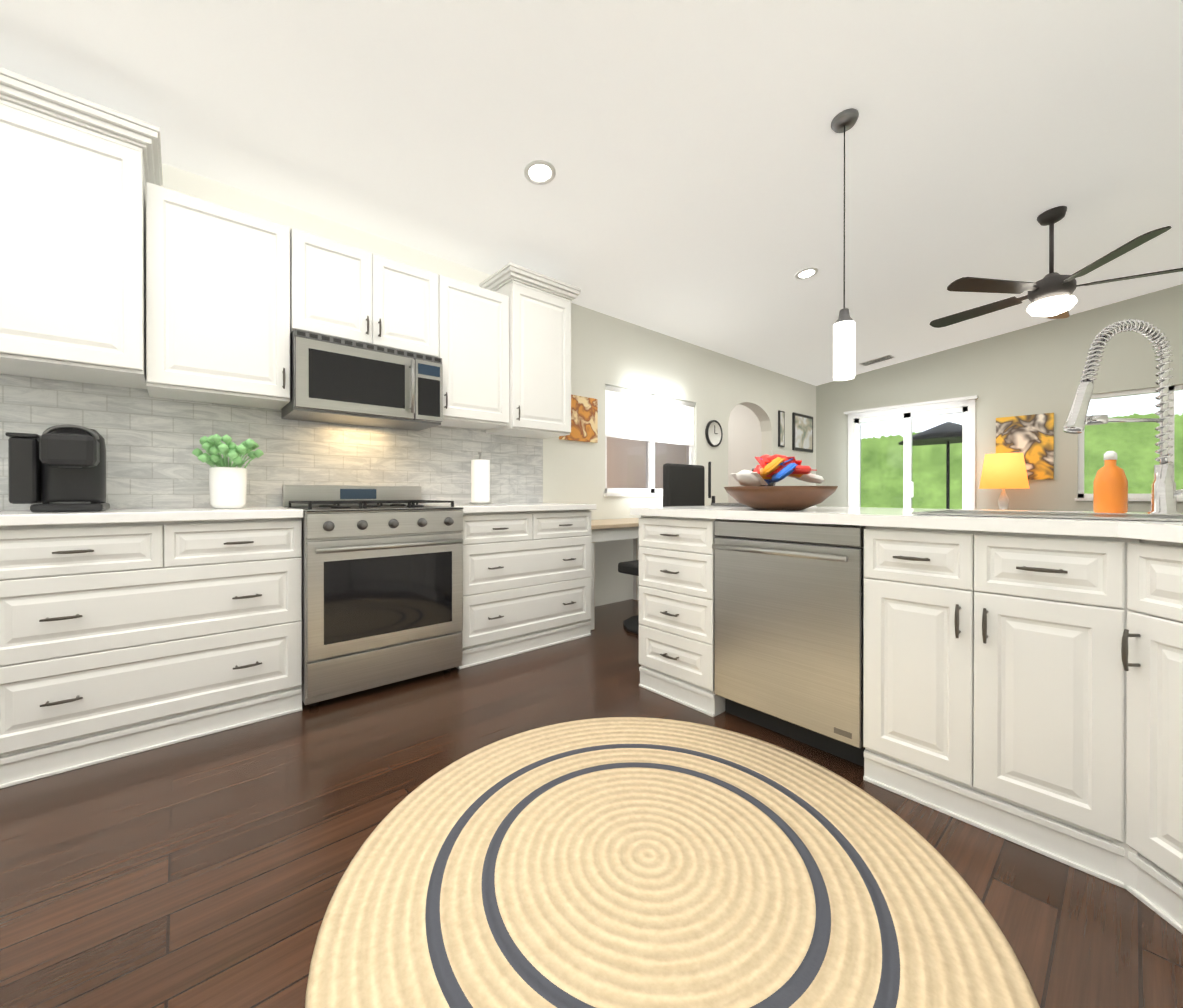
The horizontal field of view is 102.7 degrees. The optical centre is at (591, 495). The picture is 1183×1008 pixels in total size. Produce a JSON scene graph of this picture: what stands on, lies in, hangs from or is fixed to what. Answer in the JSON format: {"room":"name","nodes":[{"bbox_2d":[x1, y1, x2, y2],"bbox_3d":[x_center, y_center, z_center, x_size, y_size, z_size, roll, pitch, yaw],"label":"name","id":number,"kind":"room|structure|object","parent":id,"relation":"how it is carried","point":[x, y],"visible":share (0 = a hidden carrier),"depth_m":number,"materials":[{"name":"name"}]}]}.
{"room":"kitchen","nodes":[
{"label":"kitchen","id":0,"kind":"room"},
{"bbox_2d":[0,163,815,606],"bbox_3d":[-0.234,-0.354,4.018,9.670,2.660,0.162,0,0,-41],"label":"wall","id":1,"kind":"structure","parent":0,"point":[152,443],"depth_m":3.10,"materials":[{"name":"beige paint"}]},
{"bbox_2d":[0,87,151,388],"bbox_3d":[-2.342,-0.982,1.793,0.950,0.930,0.404,0,0,-41],"label":"upper cabinet","id":2,"kind":"object","parent":1,"relation":"attached to","point":[120,266],"depth_m":1.83,"materials":[{"name":"white paint"}]},
{"bbox_2d":[140,175,295,409],"bbox_3d":[-1.805,-0.911,2.308,0.525,0.855,0.333,0,0,-41],"label":"upper cabinet","id":3,"kind":"object","parent":1,"relation":"attached to","point":[222,279],"depth_m":2.18,"materials":[{"name":"white paint"}]},
{"bbox_2d":[296,229,443,358],"bbox_3d":[-1.316,-1.087,2.734,0.761,0.505,0.333,0,0,-41],"label":"upper cabinet","id":4,"kind":"object","parent":1,"relation":"attached to","point":[343,291],"depth_m":2.59,"materials":[{"name":"white paint"}]},
{"bbox_2d":[281,329,441,430],"bbox_3d":[-1.279,-0.622,2.692,0.757,0.395,0.446,0,0,-41],"label":"microwave","id":5,"kind":"object","parent":4,"relation":"attached to","point":[335,380],"visible":1,"depth_m":2.54,"materials":[{"name":"metal"}]},
{"bbox_2d":[438,276,507,430],"bbox_3d":[-0.844,-0.914,3.146,0.489,0.855,0.333,0,0,-41],"label":"upper cabinet","id":6,"kind":"object","parent":1,"relation":"attached to","point":[475,361],"depth_m":3.02,"materials":[{"name":"white paint"}]},
{"bbox_2d":[486,275,575,438],"bbox_3d":[-0.457,-0.957,3.460,0.500,0.990,0.368,0,0,-41],"label":"upper cabinet","id":7,"kind":"object","parent":1,"relation":"attached to","point":[539,317],"depth_m":3.30,"materials":[{"name":"white paint"}]},
{"bbox_2d":[559,394,597,442],"bbox_3d":[-0.107,-0.654,4.016,0.400,0.380,0.029,0,0,-41],"label":"framed picture","id":8,"kind":"object","parent":1,"relation":"attached to","point":[584,419],"visible":0.64,"depth_m":4.03,"materials":[{"name":"fabric"}]},
{"bbox_2d":[604,385,694,495],"bbox_3d":[0.606,-0.501,4.705,1.380,1.010,0.130,0,0,-41],"label":"window","id":9,"kind":"structure","parent":1,"relation":"in","point":[650,419],"depth_m":4.65,"materials":[{"name":"plastic"}]},
{"bbox_2d":[705,420,722,446],"bbox_3d":[1.378,-0.698,5.309,0.300,0.300,0.030,0,0,-41],"label":"wall clock","id":10,"kind":"object","parent":1,"relation":"attached to","point":[713,433],"visible":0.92,"depth_m":5.29,"materials":[{"name":"white plastic"}]},
{"bbox_2d":[778,410,784,446],"bbox_3d":[2.538,-0.891,6.322,0.140,0.480,0.026,0,0,-41],"label":"landscape picture","id":11,"kind":"object","parent":1,"relation":"attached to","point":[781,414],"depth_m":6.30,"materials":[{"name":"fabric"}]},
{"bbox_2d":[792,412,812,452],"bbox_3d":[3.013,-0.892,6.736,0.600,0.520,0.026,0,0,-41],"label":"landscape picture","id":12,"kind":"object","parent":1,"relation":"attached to","point":[802,432],"depth_m":6.70,"materials":[{"name":"paper"}]},
{"bbox_2d":[0,599,1182,1007],"bbox_3d":[0.386,1.003,3.310,9.670,0.050,6.950,0,0,-41],"label":"floor","id":13,"kind":"structure","parent":0,"point":[206,871],"depth_m":1.31,"materials":[{"name":"brown wood"}]},
{"bbox_2d":[0,518,301,788],"bbox_3d":[-1.870,0.542,2.075,0.941,0.880,0.603,0,0,-41],"label":"base cabinet","id":14,"kind":"object","parent":13,"relation":"on","point":[118,640],"visible":1,"depth_m":1.80,"materials":[{"name":"white paint"}]},
{"bbox_2d":[0,503,595,525],"bbox_3d":[-1.834,0.081,2.091,4.405,0.038,0.638,0,0,-41],"label":"countertop","id":15,"kind":"structure","parent":14,"relation":"on","point":[20,518],"depth_m":1.91,"materials":[{"name":"stone"}]},
{"bbox_2d":[5,424,109,511],"bbox_3d":[-2.113,-0.111,1.878,0.265,0.345,0.260,0,0,-41],"label":"coffee maker","id":16,"kind":"object","parent":15,"relation":"on","point":[59,468],"visible":1,"depth_m":1.83,"materials":[{"name":"black plastic"}]},
{"bbox_2d":[192,434,263,507],"bbox_3d":[-1.749,-0.113,2.284,0.274,0.346,0.266,0,0,-41],"label":"potted plant","id":17,"kind":"object","parent":15,"relation":"on","point":[227,486],"visible":1,"depth_m":2.23,"materials":[{"name":"white ceramic"}]},
{"bbox_2d":[469,452,491,504],"bbox_3d":[-0.732,-0.116,3.121,0.148,0.346,0.150,0,0,-41],"label":"paper towel roll","id":18,"kind":"object","parent":15,"relation":"on","point":[480,481],"visible":1,"depth_m":3.07,"materials":[{"name":"white paper"}]},
{"bbox_2d":[282,485,463,705],"bbox_3d":[-1.185,0.461,2.587,0.757,1.040,0.712,0,0,-41],"label":"range","id":19,"kind":"object","parent":13,"relation":"on","point":[382,585],"visible":0.98,"depth_m":2.34,"materials":[{"name":"silver metal"}]},
{"bbox_2d":[456,510,590,668],"bbox_3d":[-0.554,0.539,3.199,0.988,0.880,0.641,0,0,-41],"label":"base cabinet","id":20,"kind":"object","parent":13,"relation":"on","point":[527,581],"visible":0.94,"depth_m":2.94,"materials":[{"name":"white paint"}]},
{"bbox_2d":[590,518,639,629],"bbox_3d":[0.213,0.594,3.937,1.065,0.765,0.544,0,0,-41],"label":"desk","id":21,"kind":"object","parent":13,"relation":"on","point":[613,529],"visible":0.31,"depth_m":3.60,"materials":[{"name":"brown wood"}]},
{"bbox_2d":[618,463,704,634],"bbox_3d":[0.514,0.378,3.519,0.533,1.200,0.560,0,0,-41],"label":"desk chair","id":22,"kind":"object","parent":13,"relation":"on","point":[683,484],"visible":0.25,"depth_m":3.34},
{"bbox_2d":[305,717,1039,1007],"bbox_3d":[0.155,0.979,1.285,1.600,0.009,1.600,0,0,-41],"label":"rug","id":23,"kind":"object","parent":13,"relation":"on","point":[625,862],"visible":1,"depth_m":1.16,"materials":[{"name":"fabric"}]},
{"bbox_2d":[639,515,724,716],"bbox_3d":[0.613,0.541,2.460,0.603,0.880,0.455,0,0,-41],"label":"base cabinet","id":24,"kind":"object","parent":13,"relation":"on","point":[676,554],"depth_m":2.24,"materials":[{"name":"white paint"}]},
{"bbox_2d":[630,505,1182,542],"bbox_3d":[-0.008,0.086,0.405,4.940,0.038,2.788,0,0,-41],"label":"countertop","id":25,"kind":"structure","parent":24,"relation":"on","point":[1169,531],"depth_m":1.49,"materials":[{"name":"stone"}]},
{"bbox_2d":[711,468,775,506],"bbox_3d":[0.873,-0.054,2.725,0.268,0.225,0.320,0,0,-6],"label":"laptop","id":26,"kind":"object","parent":25,"relation":"on","point":[736,504],"visible":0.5,"depth_m":2.62,"materials":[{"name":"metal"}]},
{"bbox_2d":[724,454,837,509],"bbox_3d":[0.828,-0.062,2.093,0.470,0.246,0.470,0,0,-41],"label":"bowl","id":27,"kind":"object","parent":25,"relation":"on","point":[752,492],"visible":1,"depth_m":1.99,"materials":[{"name":"brown wood"}]},
{"bbox_2d":[911,510,1182,520],"bbox_3d":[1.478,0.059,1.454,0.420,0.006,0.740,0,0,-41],"label":"sink basin","id":28,"kind":"object","parent":25,"relation":"in","point":[1132,516],"visible":1,"depth_m":1.45,"materials":[{"name":"silver metal"}]},
{"bbox_2d":[1093,451,1127,512],"bbox_3d":[1.780,-0.046,1.624,0.080,0.215,0.080,0,0,-41],"label":"soap bottle","id":29,"kind":"object","parent":25,"relation":"on","point":[1110,488],"visible":0.96,"depth_m":1.60,"materials":[{"name":"orange plastic"}]},
{"bbox_2d":[1063,319,1182,513],"bbox_3d":[1.689,-0.247,1.470,0.268,0.618,0.301,0,0,-41],"label":"faucet","id":30,"kind":"object","parent":25,"relation":"on","point":[1165,492],"visible":1,"depth_m":1.48,"materials":[{"name":"silver metal"}]},
{"bbox_2d":[712,519,865,766],"bbox_3d":[0.937,0.544,2.038,0.651,0.876,0.600,0,0,-41],"label":"dishwasher","id":31,"kind":"object","parent":13,"relation":"on","point":[788,629],"visible":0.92,"depth_m":1.82,"materials":[{"name":"metal"}]},
{"bbox_2d":[863,526,1098,875],"bbox_3d":[1.371,0.544,1.591,0.603,0.880,0.633,0,0,-41],"label":"base cabinet","id":32,"kind":"object","parent":13,"relation":"on","point":[1025,690],"depth_m":1.38,"materials":[{"name":"white paint"}]},
{"bbox_2d":[1095,536,1182,933],"bbox_3d":[1.455,0.546,0.863,0.658,0.880,0.681,0,0,-41],"label":"base cabinet","id":33,"kind":"object","parent":13,"relation":"on","point":[1139,582],"depth_m":1.15,"materials":[{"name":"white paint"}]},
{"bbox_3d":[1.261,0.599,4.801,1.150,0.750,0.590,0,0,-41],"label":"computer desk","id":34,"kind":"object","parent":13,"relation":"on","visible":0},
{"bbox_2d":[708,462,714,502],"bbox_3d":[1.204,-0.053,4.824,0.486,0.550,0.350,0,0,-41],"label":"monitor","id":35,"kind":"object","parent":34,"relation":"on","point":[709,482],"visible":0.65,"depth_m":4.54,"materials":[{"name":"black plastic"}]},
{"bbox_3d":[4.654,0.593,5.192,0.380,0.760,0.800,0,0,-41],"label":"console table","id":36,"kind":"object","parent":13,"relation":"on","visible":0},
{"bbox_2d":[979,453,1028,509],"bbox_3d":[4.527,-0.124,5.199,0.420,0.670,0.420,0,0,-41],"label":"table lamp","id":37,"kind":"object","parent":36,"relation":"on","point":[1003,471],"visible":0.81,"depth_m":5.07,"materials":[{"name":"yellow fabric"}]},
{"bbox_2d":[0,0,1182,385],"bbox_3d":[1.191,-1.890,2.378,9.670,0.575,4.500,0,0,-41],"label":"ceiling","id":38,"kind":"structure","parent":0,"point":[692,154],"depth_m":2.36,"materials":[{"name":"white paint"}]},
{"bbox_2d":[524,160,555,184],"bbox_3d":[-0.276,-1.728,2.532,0.170,0.025,0.170,0,0,-41],"label":"recessed light","id":39,"kind":"object","parent":38,"relation":"in","point":[539,172],"visible":1,"depth_m":2.53,"materials":[{"name":"white"}]},
{"bbox_2d":[795,267,817,279],"bbox_3d":[1.716,-1.772,3.777,0.170,0.025,0.170,0,0,-41],"label":"recessed light","id":40,"kind":"object","parent":38,"relation":"in","point":[806,273],"visible":1,"depth_m":3.77,"materials":[{"name":"white"}]},
{"bbox_2d":[831,108,858,380],"bbox_3d":[1.249,-1.221,2.337,0.124,1.284,0.124,0,0,-41],"label":"pendant light","id":41,"kind":"object","parent":38,"relation":"hanging from","point":[844,121],"visible":1,"depth_m":2.31,"materials":[{"name":"glass"}]},
{"bbox_2d":[859,354,894,365],"bbox_3d":[3.650,-1.728,6.048,0.180,0.050,0.358,0,0,-41],"label":"ceiling vent","id":42,"kind":"object","parent":38,"relation":"in","point":[877,360],"visible":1,"depth_m":6.03,"materials":[{"name":"metal"}]},
{"bbox_2d":[929,206,1182,327],"bbox_3d":[3.169,-1.581,3.263,1.405,0.699,1.457,0,0,-41],"label":"ceiling fan","id":43,"kind":"object","parent":38,"relation":"hanging from","point":[1049,296],"visible":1,"depth_m":3.16,"materials":[{"name":"black metal"}]},
{"bbox_2d":[607,404,761,502],"bbox_3d":[1.119,-0.383,6.864,2.050,2.700,2.350,0,0,-41],"label":"wall","id":44,"kind":"structure","parent":0,"point":[744,440],"depth_m":6.28,"materials":[{"name":"beige paint"}]},
{"bbox_2d":[816,284,1182,512],"bbox_3d":[4.779,-0.608,5.510,0.150,3.158,4.500,0,0,-41],"label":"wall","id":45,"kind":"structure","parent":0,"point":[1035,369],"depth_m":5.29,"materials":[{"name":"beige paint"}]},
{"bbox_2d":[844,395,978,508],"bbox_3d":[4.109,-0.105,6.174,0.190,2.150,1.480,0,0,-41],"label":"sliding door","id":46,"kind":"structure","parent":45,"relation":"in","point":[968,411],"depth_m":6.17,"materials":[{"name":"plastic"}]},
{"bbox_2d":[996,413,1053,479],"bbox_3d":[4.842,-0.538,5.300,0.029,0.720,0.480,0,0,-41],"label":"floral painting","id":47,"kind":"object","parent":45,"relation":"attached to","point":[1030,438],"visible":0.71,"depth_m":5.24,"materials":[{"name":"fabric"}]},
{"bbox_2d":[1075,384,1182,501],"bbox_3d":[5.561,-0.500,4.553,0.130,1.110,1.270,0,0,-41],"label":"window","id":48,"kind":"structure","parent":45,"relation":"in","point":[1082,496],"depth_m":4.74,"materials":[{"name":"plastic"}]},
{"label":"outside","id":49,"kind":"structure","parent":0,"visible":0},
{"bbox_2d":[861,390,1182,508],"bbox_3d":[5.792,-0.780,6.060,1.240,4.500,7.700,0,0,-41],"label":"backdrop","id":50,"kind":"structure","parent":49,"point":[938,488],"depth_m":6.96,"materials":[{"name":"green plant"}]}
]}

